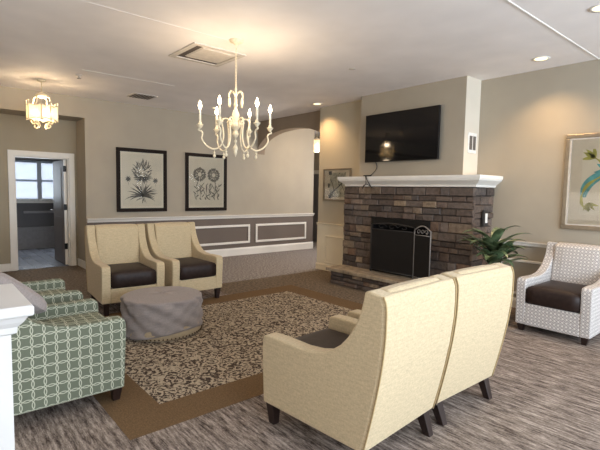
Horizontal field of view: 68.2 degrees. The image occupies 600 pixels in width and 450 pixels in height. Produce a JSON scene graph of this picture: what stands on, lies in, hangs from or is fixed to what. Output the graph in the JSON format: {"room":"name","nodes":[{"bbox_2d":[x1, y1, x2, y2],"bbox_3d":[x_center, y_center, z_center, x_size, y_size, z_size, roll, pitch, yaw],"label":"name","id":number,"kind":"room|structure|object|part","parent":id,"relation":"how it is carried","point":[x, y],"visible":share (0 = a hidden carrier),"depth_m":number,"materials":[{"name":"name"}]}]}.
{"room":"care facility","nodes":[
{"label":"care facility","id":0,"kind":"room"},
{"bbox_2d":[0,335,14,449],"bbox_3d":[-1.341,0.750,0.814,1.365,1.030,0.240,-3,6,-40],"label":"wall","id":1,"kind":"structure","parent":0,"point":[7,440],"depth_m":1.13,"materials":[{"name":"paint"}]},
{"bbox_2d":[0,283,33,336],"bbox_3d":[-1.334,0.257,0.774,1.460,0.080,0.330,-3,6,-40],"label":"trim","id":2,"kind":"structure","parent":1,"relation":"attached to","point":[15,308],"depth_m":1.12,"materials":[{"name":"paint"}]},
{"bbox_2d":[15,157,58,226],"bbox_3d":[-4.862,-0.784,8.570,3.700,2.770,2.900,-3,6,-40],"label":"wall","id":3,"kind":"structure","parent":0,"point":[27,219],"depth_m":9.59,"materials":[{"name":"paint"}]},
{"bbox_2d":[15,160,53,202],"bbox_3d":[-5.634,-0.932,9.618,1.600,0.905,0.150,-3,6,-40],"label":"window","id":4,"kind":"structure","parent":3,"relation":"in","point":[40,166],"depth_m":9.56,"materials":[{"name":"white glass"}]},
{"bbox_3d":[-5.622,-0.501,9.629,1.600,0.045,0.090,-3,6,-40],"label":"sill","id":5,"kind":"part","parent":4,"relation":"part of","materials":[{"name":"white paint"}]},
{"bbox_2d":[17,226,54,249],"bbox_3d":[-5.699,0.274,9.608,3.400,0.470,0.090,-3,6,-40],"label":"trim","id":6,"kind":"structure","parent":3,"relation":"attached to","point":[28,237],"depth_m":9.57,"materials":[{"name":"grey paint"}]},
{"bbox_2d":[23,211,53,213],"bbox_3d":[-5.514,-0.287,9.714,0.940,0.050,0.090,-3,6,-40],"label":"handrail","id":7,"kind":"object","parent":3,"relation":"attached to","point":[24,212],"visible":0.52,"depth_m":9.55,"materials":[{"name":"grey metal"}]},
{"bbox_2d":[0,113,77,264],"bbox_3d":[-4.987,-0.638,6.645,6.100,2.770,0.130,-3,6,-40],"label":"wall","id":8,"kind":"structure","parent":0,"point":[16,132],"depth_m":7.01,"materials":[{"name":"paint"}]},
{"bbox_2d":[7,150,76,270],"bbox_3d":[-4.237,-0.242,7.307,0.950,1.905,0.160,-3,6,-40],"label":"trim","id":9,"kind":"structure","parent":8,"relation":"attached to","point":[11,154],"depth_m":7.17,"materials":[{"name":"white paint"}]},
{"bbox_2d":[51,160,67,264],"bbox_3d":[-4.277,-0.237,7.851,0.109,1.788,0.805,-3,6,-40],"label":"door","id":10,"kind":"structure","parent":8,"relation":"in","point":[59,167],"depth_m":7.75,"materials":[{"name":"grey paint"}]},
{"bbox_3d":[-4.280,-0.647,7.841,0.006,0.730,0.520,-3,6,-40],"label":"panel","id":11,"kind":"part","parent":10,"relation":"part of","materials":[{"name":"grey paint"}]},
{"bbox_3d":[-4.295,0.155,7.902,0.006,0.620,0.520,-3,6,-40],"label":"panel","id":12,"kind":"part","parent":10,"relation":"part of","materials":[{"name":"grey paint"}]},
{"bbox_2d":[0,86,84,120],"bbox_3d":[-5.339,-1.808,5.798,4.550,0.320,0.530,-3,6,-40],"label":"wall","id":13,"kind":"structure","parent":0,"point":[12,100],"depth_m":6.71,"materials":[{"name":"beige paint"}]},
{"bbox_2d":[76,97,314,260],"bbox_3d":[-1.744,-0.758,8.981,4.970,2.770,0.536,-3,6,-40],"label":"wall","id":14,"kind":"structure","parent":0,"point":[281,180],"depth_m":8.48,"materials":[{"name":"beige paint"}]},
{"bbox_2d":[116,147,166,211],"bbox_3d":[-2.749,-0.778,7.746,0.885,1.090,0.035,-3,6,-40],"label":"framed print","id":15,"kind":"object","parent":14,"relation":"attached to","point":[141,174],"visible":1,"depth_m":7.74,"materials":[{"name":"brown wood"}]},
{"bbox_2d":[0,242,312,271],"bbox_3d":[-3.488,0.625,7.603,9.530,0.160,0.548,-3,6,-40],"label":"baseboard","id":16,"kind":"structure","parent":14,"relation":"attached to","point":[303,245],"depth_m":9.35,"materials":[{"name":"white paint"}]},
{"bbox_2d":[87,213,314,222],"bbox_3d":[-1.560,-0.158,8.815,4.970,0.065,0.050,-3,6,-40],"label":"trim","id":17,"kind":"structure","parent":14,"relation":"attached to","point":[95,220],"depth_m":8.36,"materials":[{"name":"white paint"}]},
{"bbox_2d":[185,152,226,210],"bbox_3d":[-1.800,-0.820,8.558,0.885,1.090,0.035,-3,6,-40],"label":"framed print","id":18,"kind":"object","parent":14,"relation":"attached to","point":[205,175],"visible":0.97,"depth_m":8.55,"materials":[{"name":"brown wood"}]},
{"bbox_2d":[195,224,249,245],"bbox_3d":[-1.556,0.202,8.865,1.335,0.390,0.018,-3,6,-40],"label":"trim","id":19,"kind":"structure","parent":14,"relation":"attached to","point":[243,225],"depth_m":8.91,"materials":[{"name":"white paint"}]},
{"bbox_2d":[255,222,305,241],"bbox_3d":[-0.400,0.147,9.854,1.420,0.390,0.018,-3,6,-40],"label":"trim","id":20,"kind":"structure","parent":14,"relation":"attached to","point":[304,223],"depth_m":9.80,"materials":[{"name":"white paint"}]},
{"bbox_2d":[0,0,599,136],"bbox_3d":[0.150,-1.840,4.650,11.600,0.120,12.500,-3,6,-40],"label":"ceiling","id":21,"kind":"structure","parent":0,"point":[299,54],"depth_m":4.34,"materials":[{"name":"paint"}]},
{"bbox_2d":[25,79,58,128],"bbox_3d":[-3.478,-1.627,5.980,0.348,0.642,0.349,1,4,0],"label":"pendant lamp","id":22,"kind":"object","parent":21,"relation":"hanging from","point":[41,112],"visible":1,"depth_m":5.90,"materials":[{"name":"white glass"}]},
{"bbox_3d":[-3.480,-1.501,5.835,0.174,0.200,0.018,1,4,0],"label":"glass panel","id":23,"kind":"part","parent":22,"relation":"part of","materials":[{"name":"beige glass"}]},
{"bbox_3d":[-3.480,-1.521,5.989,0.348,0.429,0.349,1,4,0],"label":"lantern frame","id":24,"kind":"part","parent":22,"relation":"part of","materials":[{"name":"beige paint"}]},
{"bbox_3d":[-3.362,-1.502,5.872,0.108,0.200,0.020,-3,6,-45],"label":"glass panel","id":25,"kind":"part","parent":22,"relation":"part of","materials":[{"name":"beige glass"}]},
{"bbox_3d":[-3.326,-1.510,5.989,0.018,0.200,0.174,1,4,0],"label":"glass panel","id":26,"kind":"part","parent":22,"relation":"part of","materials":[{"name":"beige glass"}]},
{"bbox_2d":[82,69,172,85],"bbox_3d":[-2.193,-1.907,5.770,1.200,0.003,0.010,-3,6,-40],"label":"trim","id":27,"kind":"structure","parent":21,"relation":"attached to","point":[82,69],"depth_m":5.73,"materials":[{"name":"white paint"}]},
{"bbox_2d":[127,93,157,99],"bbox_3d":[-2.444,-1.991,6.875,0.360,0.014,0.340,-3,6,-40],"label":"ceiling vent","id":28,"kind":"object","parent":21,"relation":"in","point":[134,95],"visible":1,"depth_m":6.84,"materials":[{"name":"metal"}]},
{"bbox_2d":[81,0,228,40],"bbox_3d":[-2.537,-1.674,2.644,4.900,0.002,0.006,-3,6,-40],"label":"trim","id":29,"kind":"structure","parent":21,"relation":"attached to","point":[81,0],"depth_m":3.74,"materials":[{"name":"paint"}]},
{"bbox_2d":[168,42,245,66],"bbox_3d":[-0.988,-1.797,4.714,0.600,0.016,0.600,-3,6,-40],"label":"ceiling vent","id":30,"kind":"object","parent":21,"relation":"in","point":[196,52],"visible":0.99,"depth_m":4.67,"materials":[{"name":"metal"}]},
{"bbox_3d":[-0.946,-1.794,4.711,0.400,0.012,0.400,-3,6,-40],"label":"diffuser plate","id":31,"kind":"part","parent":30,"relation":"part of","materials":[{"name":"metal"}]},
{"bbox_2d":[197,38,272,159],"bbox_3d":[-0.618,-1.204,4.270,0.663,1.118,0.739,-3,6,-40],"label":"chandelier","id":32,"kind":"object","parent":21,"relation":"hanging from","point":[235,123],"visible":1,"depth_m":4.25,"materials":[{"name":"beige paint"}]},
{"bbox_3d":[-0.813,-0.877,4.251,0.326,0.311,0.015,0,5,-13],"label":"arm","id":33,"kind":"part","parent":32,"relation":"part of","materials":[{"name":"beige paint"}]},
{"bbox_3d":[-0.757,-0.890,4.437,0.015,0.311,0.326,-3,6,-43],"label":"arm","id":34,"kind":"part","parent":32,"relation":"part of","materials":[{"name":"beige paint"}]},
{"bbox_3d":[-0.680,-0.864,4.110,0.015,0.311,0.326,2,5,17],"label":"arm","id":35,"kind":"part","parent":32,"relation":"part of","materials":[{"name":"beige paint"}]},
{"bbox_3d":[-0.617,-1.250,4.267,0.161,0.077,0.145,-3,6,-40],"label":"crown","id":36,"kind":"part","parent":32,"relation":"part of","materials":[{"name":"beige paint"}]},
{"bbox_3d":[-0.612,-1.521,4.246,0.017,0.403,0.016,1,4,4],"label":"chain","id":37,"kind":"part","parent":32,"relation":"part of","materials":[{"name":"beige paint"}]},
{"bbox_3d":[-0.568,-0.890,4.481,0.015,0.311,0.326,2,5,17],"label":"arm","id":38,"kind":"part","parent":32,"relation":"part of","materials":[{"name":"beige paint"}]},
{"bbox_3d":[-0.491,-0.864,4.154,0.015,0.311,0.326,-3,6,-43],"label":"arm","id":39,"kind":"part","parent":32,"relation":"part of","materials":[{"name":"beige paint"}]},
{"bbox_3d":[-0.435,-0.877,4.340,0.326,0.311,0.015,0,5,-13],"label":"arm","id":40,"kind":"part","parent":32,"relation":"part of","materials":[{"name":"beige paint"}]},
{"bbox_2d":[532,56,550,61],"bbox_3d":[2.511,-1.731,4.621,0.176,0.006,0.176,-3,6,-40],"label":"recessed light","id":41,"kind":"object","parent":21,"relation":"in","point":[540,58],"visible":1,"depth_m":4.61,"materials":[{"name":"white plastic"}]},
{"bbox_2d":[505,0,598,59],"bbox_3d":[0.059,-1.574,2.000,8.000,0.006,0.014,-3,6,-40],"label":"trim","id":42,"kind":"structure","parent":21,"relation":"attached to","point":[508,1],"depth_m":3.73,"materials":[{"name":"white paint"}]},
{"bbox_2d":[588,4,599,12],"bbox_3d":[2.277,-1.637,3.344,0.176,0.006,0.176,-3,6,-40],"label":"recessed light","id":43,"kind":"object","parent":21,"relation":"in","point":[596,8],"visible":1,"depth_m":3.37,"materials":[{"name":"white plastic"}]},
{"bbox_2d":[2,241,599,449],"bbox_3d":[-0.293,0.998,5.326,11.600,0.123,13.700,-3,6,-40],"label":"floor","id":44,"kind":"structure","parent":0,"point":[545,384],"depth_m":2.73,"materials":[{"name":"carpet"}]},
{"bbox_2d":[93,285,362,439],"bbox_3d":[-0.522,1.007,4.377,3.200,0.002,2.540,-3,6,-40],"label":"rug","id":45,"kind":"object","parent":44,"relation":"on","point":[219,366],"visible":0.44,"depth_m":3.54,"materials":[{"name":"brown carpet"}]},
{"bbox_2d":[21,278,82,303],"bbox_3d":[-2.232,0.620,3.466,0.838,0.844,0.660,-3,6,-40],"label":"armchair","id":46,"kind":"object","parent":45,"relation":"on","point":[51,290],"visible":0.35,"depth_m":3.71,"materials":[{"name":"green fabric"}]},
{"bbox_3d":[-2.413,0.567,3.682,0.828,0.740,0.090,-3,6,-40],"label":"arm","id":47,"kind":"part","parent":46,"relation":"part of","materials":[{"name":"green fabric"}]},
{"bbox_2d":[37,289,65,293],"bbox_3d":[-2.141,0.660,3.548,0.589,0.190,0.466,-3,6,-40],"label":"seat cushion","id":48,"kind":"object","parent":46,"relation":"on","point":[40,291],"depth_m":3.75,"materials":[{"name":"green fabric"}]},
{"bbox_3d":[-2.042,0.607,3.251,0.828,0.740,0.090,-3,6,-40],"label":"arm","id":49,"kind":"part","parent":46,"relation":"part of","materials":[{"name":"green fabric"}]},
{"bbox_2d":[11,298,125,415],"bbox_3d":[-1.626,0.684,2.776,0.838,0.844,0.660,-3,6,-40],"label":"armchair","id":50,"kind":"object","parent":45,"relation":"on","point":[69,351],"visible":0.9,"depth_m":2.61,"materials":[{"name":"green fabric"}]},
{"bbox_2d":[0,272,46,313],"bbox_3d":[-1.773,0.425,2.783,0.312,0.286,0.240,-3,6,-42],"label":"throw cushion","id":51,"kind":"object","parent":50,"relation":"on","point":[40,305],"visible":0.63,"depth_m":2.74,"materials":[{"name":"grey fabric"}]},
{"bbox_3d":[-1.807,0.631,2.993,0.828,0.740,0.090,-3,6,-40],"label":"arm","id":52,"kind":"part","parent":50,"relation":"part of","materials":[{"name":"green fabric"}]},
{"bbox_2d":[38,312,103,322],"bbox_3d":[-1.535,0.724,2.859,0.589,0.190,0.466,-3,6,-40],"label":"seat cushion","id":53,"kind":"object","parent":50,"relation":"on","point":[49,317],"depth_m":3.00,"materials":[{"name":"green fabric"}]},
{"bbox_3d":[-1.171,1.069,2.827,0.061,0.087,0.061,-3,6,-40],"label":"leg","id":54,"kind":"part","parent":50,"relation":"part of","materials":[{"name":"brown wood"}]},
{"bbox_2d":[85,224,164,315],"bbox_3d":[-2.023,0.467,5.095,0.662,0.908,0.843,-2,5,-36],"label":"armchair","id":55,"kind":"object","parent":45,"relation":"on","point":[119,261],"visible":0.92,"depth_m":5.06,"materials":[{"name":"fabric"}]},
{"bbox_3d":[-2.247,0.412,4.916,0.090,0.775,0.828,-2,5,-36],"label":"arm","id":56,"kind":"part","parent":55,"relation":"part of","materials":[{"name":"fabric"}]},
{"bbox_3d":[-2.043,0.889,4.662,0.062,0.132,0.062,-2,5,-36],"label":"leg","id":57,"kind":"part","parent":55,"relation":"part of","materials":[{"name":"brown wood"}]},
{"bbox_3d":[-2.183,0.302,5.305,0.476,0.618,0.214,-2,5,-36],"label":"backrest","id":58,"kind":"part","parent":55,"relation":"part of","materials":[{"name":"fabric"}]},
{"bbox_2d":[108,262,155,288],"bbox_3d":[-1.951,0.551,5.001,0.466,0.190,0.589,-2,5,-36],"label":"seat cushion","id":59,"kind":"object","parent":55,"relation":"on","point":[122,275],"depth_m":4.81,"materials":[{"name":"brown leather"}]},
{"bbox_3d":[-1.979,0.718,5.049,0.484,0.155,0.654,-2,5,-36],"label":"seat","id":60,"kind":"part","parent":55,"relation":"part of","materials":[{"name":"fabric"}]},
{"bbox_3d":[-1.787,0.395,5.253,0.090,0.775,0.828,-2,5,-36],"label":"arm","id":61,"kind":"part","parent":55,"relation":"part of","materials":[{"name":"fabric"}]},
{"bbox_2d":[120,286,202,341],"bbox_3d":[-1.306,0.819,4.213,0.756,0.368,0.756,-3,6,-40],"label":"ottoman","id":62,"kind":"object","parent":45,"relation":"on","point":[162,313],"visible":0.92,"depth_m":3.93,"materials":[{"name":"grey fabric"}]},
{"bbox_3d":[-1.309,0.980,4.226,0.740,0.016,0.740,-3,6,-40],"label":"nail trim","id":63,"kind":"part","parent":62,"relation":"part of","materials":[{"name":"brown metal"}]},
{"bbox_2d":[144,222,222,297],"bbox_3d":[-1.477,0.439,5.582,0.662,0.908,0.843,-3,6,-41],"label":"armchair","id":64,"kind":"object","parent":45,"relation":"on","point":[176,244],"visible":0.76,"depth_m":5.51,"materials":[{"name":"fabric"}]},
{"bbox_3d":[-1.685,0.387,5.384,0.090,0.775,0.828,-3,6,-41],"label":"arm","id":65,"kind":"part","parent":64,"relation":"part of","materials":[{"name":"fabric"}]},
{"bbox_3d":[-1.656,0.275,5.777,0.476,0.618,0.214,-3,6,-41],"label":"backrest","id":66,"kind":"part","parent":64,"relation":"part of","materials":[{"name":"fabric"}]},
{"bbox_2d":[174,257,215,279],"bbox_3d":[-1.397,0.523,5.495,0.466,0.190,0.589,-3,6,-41],"label":"seat cushion","id":67,"kind":"object","parent":64,"relation":"on","point":[189,268],"depth_m":5.32,"materials":[{"name":"brown leather"}]},
{"bbox_3d":[-1.428,0.691,5.540,0.484,0.155,0.654,-3,6,-41],"label":"seat","id":68,"kind":"part","parent":64,"relation":"part of","materials":[{"name":"fabric"}]},
{"bbox_3d":[-1.257,0.366,5.759,0.090,0.775,0.828,-3,6,-41],"label":"arm","id":69,"kind":"part","parent":64,"relation":"part of","materials":[{"name":"fabric"}]},
{"bbox_3d":[-1.028,0.841,5.524,0.062,0.132,0.062,-3,6,-41],"label":"leg","id":70,"kind":"part","parent":64,"relation":"part of","materials":[{"name":"brown wood"}]},
{"bbox_2d":[263,274,456,449],"bbox_3d":[0.311,0.713,2.490,0.662,0.908,0.843,-3,6,-45],"label":"armchair","id":71,"kind":"object","parent":44,"relation":"on","point":[356,382],"visible":1,"depth_m":2.19,"materials":[{"name":"fabric"}]},
{"bbox_3d":[-0.157,1.087,2.580,0.062,0.132,0.062,-3,6,-45],"label":"leg","id":72,"kind":"part","parent":71,"relation":"part of","materials":[{"name":"brown wood"}]},
{"bbox_2d":[295,328,348,347],"bbox_3d":[0.223,0.780,2.584,0.466,0.190,0.589,-3,6,-45],"label":"seat cushion","id":73,"kind":"object","parent":71,"relation":"on","point":[328,337],"depth_m":2.67,"materials":[{"name":"brown leather"}]},
{"bbox_3d":[0.104,0.661,2.290,0.090,0.775,0.828,-3,6,-45],"label":"arm","id":74,"kind":"part","parent":71,"relation":"part of","materials":[{"name":"fabric"}]},
{"bbox_3d":[0.510,0.637,2.691,0.090,0.775,0.828,-3,6,-45],"label":"arm","id":75,"kind":"part","parent":71,"relation":"part of","materials":[{"name":"fabric"}]},
{"bbox_3d":[0.557,0.679,2.240,0.656,0.763,0.138,-3,6,-45],"label":"panel","id":76,"kind":"part","parent":71,"relation":"part of","materials":[{"name":"fabric"}]},
{"bbox_3d":[0.507,0.587,2.284,0.476,0.618,0.214,-3,6,-45],"label":"backrest","id":77,"kind":"part","parent":71,"relation":"part of","materials":[{"name":"fabric"}]},
{"bbox_3d":[0.700,1.099,2.510,0.062,0.150,0.110,-3,6,-45],"label":"leg","id":78,"kind":"part","parent":71,"relation":"part of","materials":[{"name":"brown wood"}]},
{"bbox_2d":[326,175,502,290],"bbox_3d":[1.394,0.128,6.028,0.858,1.572,2.262,-3,6,-40],"label":"fireplace","id":79,"kind":"object","parent":44,"relation":"on","point":[449,206],"visible":0.7,"depth_m":5.75,"materials":[{"name":"brick"}]},
{"bbox_2d":[369,223,431,278],"bbox_3d":[1.303,0.328,5.902,0.076,0.703,1.094,-2,5,-36],"label":"fire screen","id":80,"kind":"object","parent":79,"relation":"on","point":[406,253],"visible":0.97,"depth_m":5.88,"materials":[{"name":"grey metal"}]},
{"bbox_3d":[1.006,0.303,6.313,0.016,0.678,0.103,2,4,8],"label":"screen frame","id":81,"kind":"part","parent":80,"relation":"part of","materials":[{"name":"grey metal"}]},
{"bbox_3d":[1.239,0.322,5.991,0.016,0.698,0.726,-3,6,-40],"label":"screen frame","id":82,"kind":"part","parent":80,"relation":"part of","materials":[{"name":"grey metal"}]},
{"bbox_3d":[1.238,0.356,5.994,0.004,0.570,0.710,-3,6,-40],"label":"panel","id":83,"kind":"part","parent":80,"relation":"part of","materials":[{"name":"black metal"}]},
{"bbox_3d":[1.531,0.406,5.584,0.004,0.545,0.291,-1,5,-27],"label":"panel","id":84,"kind":"part","parent":80,"relation":"part of","materials":[{"name":"black metal"}]},
{"bbox_3d":[1.532,0.357,5.580,0.016,0.703,0.306,-1,5,-27],"label":"screen frame","id":85,"kind":"part","parent":80,"relation":"part of","materials":[{"name":"grey metal"}]},
{"bbox_3d":[1.347,0.297,6.049,0.050,0.760,0.960,-3,6,-40],"label":"firebox frame","id":86,"kind":"part","parent":79,"relation":"part of","materials":[{"name":"black metal"}]},
{"bbox_2d":[337,175,502,187],"bbox_3d":[1.517,-0.591,6.067,0.569,0.140,2.262,-3,6,-40],"label":"mantel shelf","id":87,"kind":"object","parent":79,"relation":"attached to","point":[424,181],"depth_m":5.61,"materials":[{"name":"white paint"}]},
{"bbox_2d":[481,210,487,225],"bbox_3d":[2.217,-0.082,5.310,0.104,0.190,0.036,-3,6,-40],"label":"light switch","id":88,"kind":"object","parent":79,"relation":"attached to","point":[484,212],"visible":1,"depth_m":5.28,"materials":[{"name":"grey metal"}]},
{"bbox_2d":[348,263,513,425],"bbox_3d":[0.847,0.684,2.989,0.662,0.908,0.843,-3,6,-40],"label":"armchair","id":89,"kind":"object","parent":44,"relation":"on","point":[484,292],"visible":0.51,"depth_m":2.66,"materials":[{"name":"cream upholstery fabric"},{"name":"dark brown leather"},{"name":"espresso wood"}]},
{"bbox_3d":[0.625,0.630,2.808,0.090,0.775,0.828,-3,6,-40],"label":"arm","id":90,"kind":"part","parent":89,"relation":"part of","materials":[{"name":"fabric"}]},
{"bbox_3d":[0.811,1.092,2.624,0.062,0.150,0.110,-3,6,-40],"label":"leg","id":91,"kind":"part","parent":89,"relation":"part of","materials":[{"name":"brown wood"}]},
{"bbox_3d":[1.070,0.652,2.718,0.656,0.763,0.138,-3,6,-40],"label":"panel","id":92,"kind":"part","parent":89,"relation":"part of","materials":[{"name":"fabric"}]},
{"bbox_3d":[1.026,0.559,2.767,0.476,0.618,0.214,-3,6,-40],"label":"backrest","id":93,"kind":"part","parent":89,"relation":"part of","materials":[{"name":"fabric"}]},
{"bbox_3d":[1.234,1.073,2.974,0.062,0.150,0.110,-3,6,-40],"label":"leg","id":94,"kind":"part","parent":89,"relation":"part of","materials":[{"name":"brown wood"}]},
{"bbox_3d":[1.063,0.611,3.172,0.090,0.775,0.828,-3,6,-40],"label":"arm","id":95,"kind":"part","parent":89,"relation":"part of","materials":[{"name":"fabric"}]},
{"bbox_2d":[457,225,532,266],"bbox_3d":[2.069,0.507,4.833,0.758,1.024,0.768,4,5,35],"label":"potted plant","id":96,"kind":"object","parent":44,"relation":"on","point":[494,250],"visible":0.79,"depth_m":4.74,"materials":[{"name":"green plant"}]},
{"bbox_2d":[515,242,599,345],"bbox_3d":[2.690,0.636,4.452,0.838,0.848,0.660,-3,6,-40],"label":"armchair","id":97,"kind":"object","parent":44,"relation":"on","point":[563,295],"visible":1,"depth_m":4.33,"materials":[{"name":"white fabric"}]},
{"bbox_3d":[2.221,1.016,4.461,0.061,0.072,0.061,-3,6,-40],"label":"leg","id":98,"kind":"part","parent":97,"relation":"part of","materials":[{"name":"brown wood"}]},
{"bbox_3d":[2.502,0.583,4.662,0.828,0.775,0.090,-3,6,-40],"label":"arm","id":99,"kind":"part","parent":97,"relation":"part of","materials":[{"name":"white fabric"}]},
{"bbox_3d":[2.626,0.884,4.420,0.654,0.215,0.484,-3,6,-40],"label":"seat","id":100,"kind":"part","parent":97,"relation":"part of","materials":[{"name":"white fabric"}]},
{"bbox_2d":[525,280,587,312],"bbox_3d":[2.597,0.686,4.377,0.589,0.190,0.466,-3,6,-40],"label":"seat cushion","id":101,"kind":"object","parent":97,"relation":"on","point":[558,296],"depth_m":4.23,"materials":[{"name":"brown leather"}]},
{"bbox_3d":[2.904,0.481,4.622,0.214,0.558,0.476,-3,6,-40],"label":"backrest","id":102,"kind":"part","parent":97,"relation":"part of","materials":[{"name":"white fabric"}]},
{"bbox_3d":[2.591,1.056,4.030,0.061,0.072,0.061,-3,6,-40],"label":"leg","id":103,"kind":"part","parent":97,"relation":"part of","materials":[{"name":"brown wood"}]},
{"bbox_3d":[2.872,0.623,4.231,0.828,0.775,0.090,-3,6,-40],"label":"arm","id":104,"kind":"part","parent":97,"relation":"part of","materials":[{"name":"white fabric"}]},
{"bbox_2d":[313,137,319,241],"bbox_3d":[1.177,-0.861,11.010,0.150,2.770,4.350,-3,6,-40],"label":"wall","id":105,"kind":"structure","parent":0,"point":[316,154],"depth_m":11.71,"materials":[{"name":"beige paint"}]},
{"bbox_2d":[313,174,318,241],"bbox_3d":[0.487,-0.442,11.665,0.077,1.790,0.780,-3,6,-40],"label":"door","id":106,"kind":"structure","parent":105,"relation":"in","point":[316,176],"depth_m":11.76,"materials":[{"name":"black wood"}]},
{"bbox_2d":[317,100,360,265],"bbox_3d":[0.769,-0.581,7.278,0.178,2.770,1.194,-3,6,-40],"label":"wall","id":107,"kind":"structure","parent":0,"point":[340,124],"depth_m":7.35,"materials":[{"name":"paint"}]},
{"bbox_2d":[316,262,332,271],"bbox_3d":[0.653,0.746,7.339,0.014,0.110,1.152,-3,6,-40],"label":"baseboard section","id":108,"kind":"structure","parent":107,"relation":"attached to","point":[321,266],"depth_m":7.64,"materials":[{"name":"beige paint"}]},
{"bbox_2d":[316,222,343,226],"bbox_3d":[0.664,0.014,7.279,0.022,0.040,1.150,-3,6,-40],"label":"trim","id":109,"kind":"structure","parent":107,"relation":"attached to","point":[318,223],"depth_m":7.46,"materials":[{"name":"beige paint"}]},
{"bbox_2d":[324,235,343,264],"bbox_3d":[0.695,0.441,7.273,0.014,0.470,0.840,-3,6,-40],"label":"trim","id":110,"kind":"structure","parent":107,"relation":"attached to","point":[325,235],"depth_m":7.54,"materials":[{"name":"beige paint"}]},
{"bbox_2d":[323,168,351,200],"bbox_3d":[0.604,-0.664,7.318,0.030,0.535,0.630,-3,6,-40],"label":"framed print","id":111,"kind":"object","parent":107,"relation":"attached to","point":[333,189],"visible":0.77,"depth_m":7.36,"materials":[{"name":"beige paper"}]},
{"bbox_2d":[359,76,466,176],"bbox_3d":[1.582,-1.268,6.133,0.340,1.195,1.680,-3,6,-40],"label":"wall","id":112,"kind":"structure","parent":0,"point":[450,94],"depth_m":5.74,"materials":[{"name":"beige paint"}]},
{"bbox_2d":[365,105,440,162],"bbox_3d":[1.378,-1.210,6.048,0.084,0.675,1.210,-3,6,-40],"label":"television","id":113,"kind":"object","parent":112,"relation":"attached to","point":[410,134],"visible":1,"depth_m":5.96,"materials":[{"name":"black metal"}]},
{"bbox_2d":[362,162,376,188],"bbox_3d":[1.015,-0.712,6.318,0.220,0.396,0.193,0,4,-7],"label":"power cord","id":114,"kind":"object","parent":113,"relation":"hanging from","point":[375,162],"visible":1,"depth_m":6.27,"materials":[{"name":"black plastic"}]},
{"bbox_2d":[258,59,599,296],"bbox_3d":[2.514,-0.412,5.506,0.200,2.770,10.320,-3,6,-40],"label":"wall","id":115,"kind":"structure","parent":0,"point":[525,121],"depth_m":5.14,"materials":[{"name":"beige paint"}]},
{"bbox_2d":[314,137,319,151],"bbox_3d":[0.347,-1.809,9.118,0.130,0.620,0.130,-3,6,-40],"label":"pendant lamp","id":116,"kind":"object","parent":115,"relation":"attached to","point":[316,140],"visible":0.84,"depth_m":9.08,"materials":[{"name":"white glass"}]},
{"bbox_2d":[510,297,515,307],"bbox_3d":[4.078,1.093,3.592,0.018,0.120,5.180,-3,6,-40],"label":"baseboard","id":117,"kind":"structure","parent":115,"relation":"attached to","point":[514,298],"depth_m":5.33,"materials":[{"name":"white paint"}]},
{"bbox_2d":[501,257,541,293],"bbox_3d":[2.631,0.624,5.260,0.016,0.425,0.550,-3,6,-40],"label":"trim","id":118,"kind":"structure","parent":115,"relation":"attached to","point":[523,261],"depth_m":5.21,"materials":[{"name":"white paint"}]},
{"bbox_2d":[499,240,546,247],"bbox_3d":[4.088,0.378,3.535,0.025,0.045,5.180,-3,6,-40],"label":"trim","id":119,"kind":"structure","parent":115,"relation":"attached to","point":[516,242],"depth_m":5.17,"materials":[{"name":"white paint"}]},
{"bbox_2d":[561,132,599,230],"bbox_3d":[3.191,-0.440,4.532,0.035,1.020,0.900,-3,6,-40],"label":"framed print","id":120,"kind":"object","parent":115,"relation":"attached to","point":[581,183],"visible":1,"depth_m":4.74,"materials":[{"name":"clear glass"},{"name":"champagne metal"},{"name":"printed paper"}]},
{"bbox_2d":[462,76,480,174],"bbox_3d":[2.130,-1.208,5.495,0.340,1.195,0.006,-3,6,-40],"label":"wall","id":121,"kind":"structure","parent":0,"point":[473,87],"depth_m":5.48,"materials":[{"name":"paint"}]},
{"bbox_2d":[467,132,476,153],"bbox_3d":[2.137,-1.016,5.505,0.200,0.250,0.014,-3,6,-40],"label":"air vent","id":122,"kind":"object","parent":121,"relation":"in","point":[472,137],"visible":1,"depth_m":5.49,"materials":[{"name":"white plastic"}]},
{"bbox_2d":[469,136,472,149],"bbox_3d":[2.108,-1.014,5.473,0.068,0.170,0.002,-3,6,-40],"label":"grille","id":123,"kind":"object","parent":122,"relation":"attached to","point":[470,137],"depth_m":5.47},
{"bbox_2d":[473,136,475,149],"bbox_3d":[2.173,-1.017,5.529,0.068,0.170,0.002,-3,6,-40],"label":"grille","id":124,"kind":"object","parent":122,"relation":"attached to","point":[474,137],"depth_m":5.53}
]}

